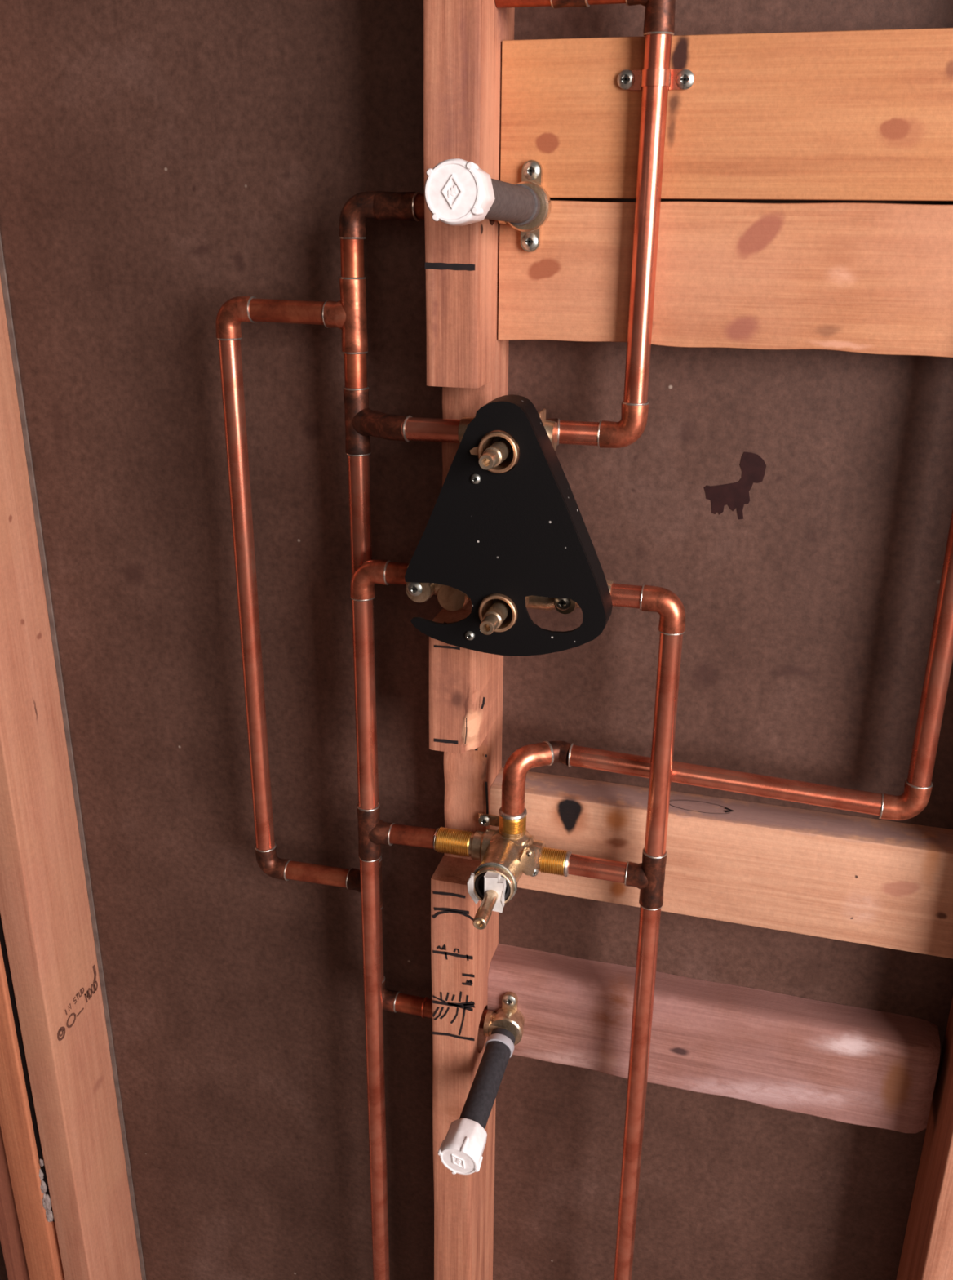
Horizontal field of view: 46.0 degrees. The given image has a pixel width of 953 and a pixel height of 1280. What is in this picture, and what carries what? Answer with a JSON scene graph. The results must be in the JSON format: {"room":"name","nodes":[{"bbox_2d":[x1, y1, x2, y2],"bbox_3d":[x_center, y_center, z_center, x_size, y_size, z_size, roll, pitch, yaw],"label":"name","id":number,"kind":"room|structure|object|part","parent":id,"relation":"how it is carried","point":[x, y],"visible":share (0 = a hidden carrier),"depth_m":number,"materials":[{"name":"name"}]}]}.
{"room":"building under construction","nodes":[
{"label":"building under construction","id":0,"kind":"room"},
{"bbox_2d":[0,0,952,1279],"bbox_3d":[0.033,-0.132,0.882,2.800,2.300,0.006,6,22,14],"label":"wall","id":1,"kind":"structure","parent":0,"point":[164,163],"depth_m":0.95,"materials":[{"name":"brown paint"}]},
{"bbox_2d":[487,943,940,1133],"bbox_3d":[0.200,0.353,0.998,0.385,0.095,0.038,6,22,14],"label":"wood block","id":2,"kind":"object","parent":1,"relation":"attached to","point":[846,1064],"visible":0.9,"depth_m":0.97,"materials":[{"name":"brown wood"}]},
{"bbox_2d":[489,767,952,958],"bbox_3d":[0.204,0.182,0.930,0.390,0.095,0.038,6,22,14],"label":"wooden board","id":3,"kind":"object","parent":1,"relation":"attached to","point":[889,884],"visible":0.86,"depth_m":0.90,"materials":[{"name":"brown wood"}]},
{"bbox_2d":[498,200,952,357],"bbox_3d":[0.208,-0.246,0.761,0.389,0.094,0.038,6,22,14],"label":"wooden board","id":4,"kind":"object","parent":1,"relation":"attached to","point":[869,278],"visible":0.96,"depth_m":0.75,"materials":[{"name":"beige wood"}]},
{"bbox_2d":[500,27,952,201],"bbox_3d":[0.209,-0.336,0.726,0.389,0.096,0.038,6,22,14],"label":"wooden board","id":5,"kind":"object","parent":1,"relation":"attached to","point":[860,115],"visible":0.9,"depth_m":0.72,"materials":[{"name":"beige wood"}]},
{"bbox_2d":[617,68,694,90],"bbox_3d":[0.113,-0.357,0.715,0.049,0.012,0.021,6,22,14],"label":"strap","id":6,"kind":"object","parent":5,"relation":"attached to","point":[675,79],"visible":1,"depth_m":0.71,"materials":[{"name":"orange metal"}]},
{"bbox_3d":[0.187,1.553,-0.229,4.000,0.020,3.089,6,22,14],"label":"floor","id":7,"kind":"structure","parent":0,"visible":0},
{"bbox_2d":[0,1127,29,1279],"bbox_3d":[-0.507,-0.174,0.978,0.038,2.300,0.083,6,22,14],"label":"stud","id":8,"kind":"object","parent":7,"relation":"on","point":[11,1239],"visible":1,"depth_m":1.27,"materials":[{"name":"brown wood"}]},
{"bbox_2d":[0,942,64,1279],"bbox_3d":[-0.471,-0.169,0.965,0.038,2.300,0.092,6,22,14],"label":"stud","id":9,"kind":"object","parent":7,"relation":"on","point":[38,1235],"visible":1,"depth_m":1.20,"materials":[{"name":"orange wood"}]},
{"bbox_2d":[39,1158,53,1222],"bbox_3d":[-0.468,0.597,1.218,0.012,0.092,0.010,6,22,14],"label":"lump","id":10,"kind":"object","parent":9,"relation":"attached to","point":[46,1202],"visible":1,"depth_m":1.22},
{"bbox_2d":[0,233,146,1279],"bbox_3d":[-0.429,-0.165,0.955,0.048,2.300,0.089,6,22,14],"label":"stud","id":11,"kind":"object","parent":7,"relation":"on","point":[45,912],"depth_m":1.11,"materials":[{"name":"brown wood"}]},
{"bbox_3d":[-0.447,-0.307,0.906,0.007,2.000,0.086,6,22,14],"label":"felt strip","id":12,"kind":"part","parent":11,"relation":"part of","materials":[{"name":"brown wood"}]},
{"bbox_3d":[-0.396,-0.178,0.989,0.005,2.300,0.002,6,22,14],"label":"paper strip","id":13,"kind":"part","parent":11,"relation":"part of","materials":[{"name":"brown wood"}]},
{"bbox_2d":[350,560,436,1279],"bbox_3d":[-0.069,0.446,1.057,0.074,1.089,0.021,6,22,14],"label":"copper pipe","id":14,"kind":"object","parent":7,"relation":"on","point":[373,832],"visible":1,"depth_m":0.95,"materials":[{"name":"orange metal"}]},
{"bbox_2d":[433,813,572,929],"bbox_3d":[0.010,0.180,0.883,0.114,0.056,0.117,6,22,14],"label":"mixing valve","id":15,"kind":"object","parent":14,"relation":"attached to","point":[509,851],"visible":0.99,"depth_m":0.90,"materials":[{"name":"gold metal"}]},
{"bbox_3d":[0.009,0.202,0.855,0.011,0.011,0.050,6,22,14],"label":"valve stem","id":16,"kind":"part","parent":15,"relation":"part of","materials":[{"name":"gold metal"}]},
{"bbox_2d":[498,508,952,820],"bbox_3d":[0.181,-0.296,0.706,0.324,0.964,0.048,6,22,14],"label":"copper pipe","id":17,"kind":"object","parent":15,"relation":"attached to","point":[916,796],"visible":1,"depth_m":0.85,"materials":[{"name":"orange metal"}]},
{"bbox_2d":[404,394,613,656],"bbox_3d":[0.018,-0.080,0.788,0.159,0.180,0.100,6,22,14],"label":"shower valve","id":18,"kind":"object","parent":14,"relation":"attached to","point":[506,534],"visible":1,"depth_m":0.77,"materials":[{"name":"black plastic"}]},
{"bbox_3d":[0.014,-0.018,0.788,0.013,0.013,0.056,6,22,14],"label":"valve stem","id":19,"kind":"part","parent":18,"relation":"part of","materials":[{"name":"gold metal"}]},
{"bbox_3d":[0.013,-0.124,0.747,0.013,0.013,0.056,6,22,14],"label":"valve stem","id":20,"kind":"part","parent":18,"relation":"part of","materials":[{"name":"gold metal"}]},
{"bbox_2d":[494,0,675,448],"bbox_3d":[0.068,-0.450,0.688,0.114,0.667,0.028,6,22,14],"label":"copper pipe","id":21,"kind":"object","parent":18,"relation":"attached to","point":[660,15],"visible":0.98,"depth_m":0.74,"materials":[{"name":"orange metal"}]},
{"bbox_2d":[423,0,515,1279],"bbox_3d":[-0.004,-0.118,0.845,0.043,2.300,0.091,6,22,14],"label":"stud","id":22,"kind":"object","parent":7,"relation":"on","point":[463,39],"visible":0.75,"depth_m":0.86,"materials":[{"name":"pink wood"}]},
{"bbox_2d":[322,191,494,1028],"bbox_3d":[-0.048,0.022,0.898,0.140,0.707,0.044,6,22,14],"label":"copper pipe","id":23,"kind":"object","parent":22,"relation":"attached to","point":[348,314],"visible":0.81,"depth_m":0.82,"materials":[{"name":"orange metal"}]},
{"bbox_2d":[216,296,349,888],"bbox_3d":[-0.154,-0.017,0.927,0.094,0.510,0.019,6,22,14],"label":"copper pipe","id":24,"kind":"object","parent":23,"relation":"attached to","point":[236,310],"visible":1,"depth_m":0.91,"materials":[{"name":"orange metal"}]},
{"bbox_2d":[437,991,524,1174],"bbox_3d":[0.007,0.375,0.958,0.035,0.068,0.154,7,22,15],"label":"capped pipe stub","id":25,"kind":"object","parent":23,"relation":"attached to","point":[461,1151],"visible":1,"depth_m":0.94,"materials":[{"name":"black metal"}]},
{"bbox_2d":[424,158,551,252],"bbox_3d":[0.011,-0.264,0.686,0.035,0.059,0.189,6,22,14],"label":"capped pipe stub","id":26,"kind":"object","parent":23,"relation":"attached to","point":[458,192],"visible":1,"depth_m":0.61,"materials":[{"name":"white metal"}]},
{"bbox_2d":[568,582,685,1279],"bbox_3d":[0.110,0.466,1.012,0.078,1.089,0.021,6,22,14],"label":"copper pipe","id":27,"kind":"object","parent":7,"relation":"on","point":[648,876],"visible":0.95,"depth_m":0.89,"materials":[{"name":"orange metal"}]},
{"bbox_2d":[896,997,952,1279],"bbox_3d":[0.407,-0.074,0.741,0.038,2.300,0.089,6,22,14],"label":"stud","id":28,"kind":"object","parent":7,"relation":"on","point":[927,1252],"visible":1,"depth_m":0.93,"materials":[{"name":"brown wood"}]}
]}

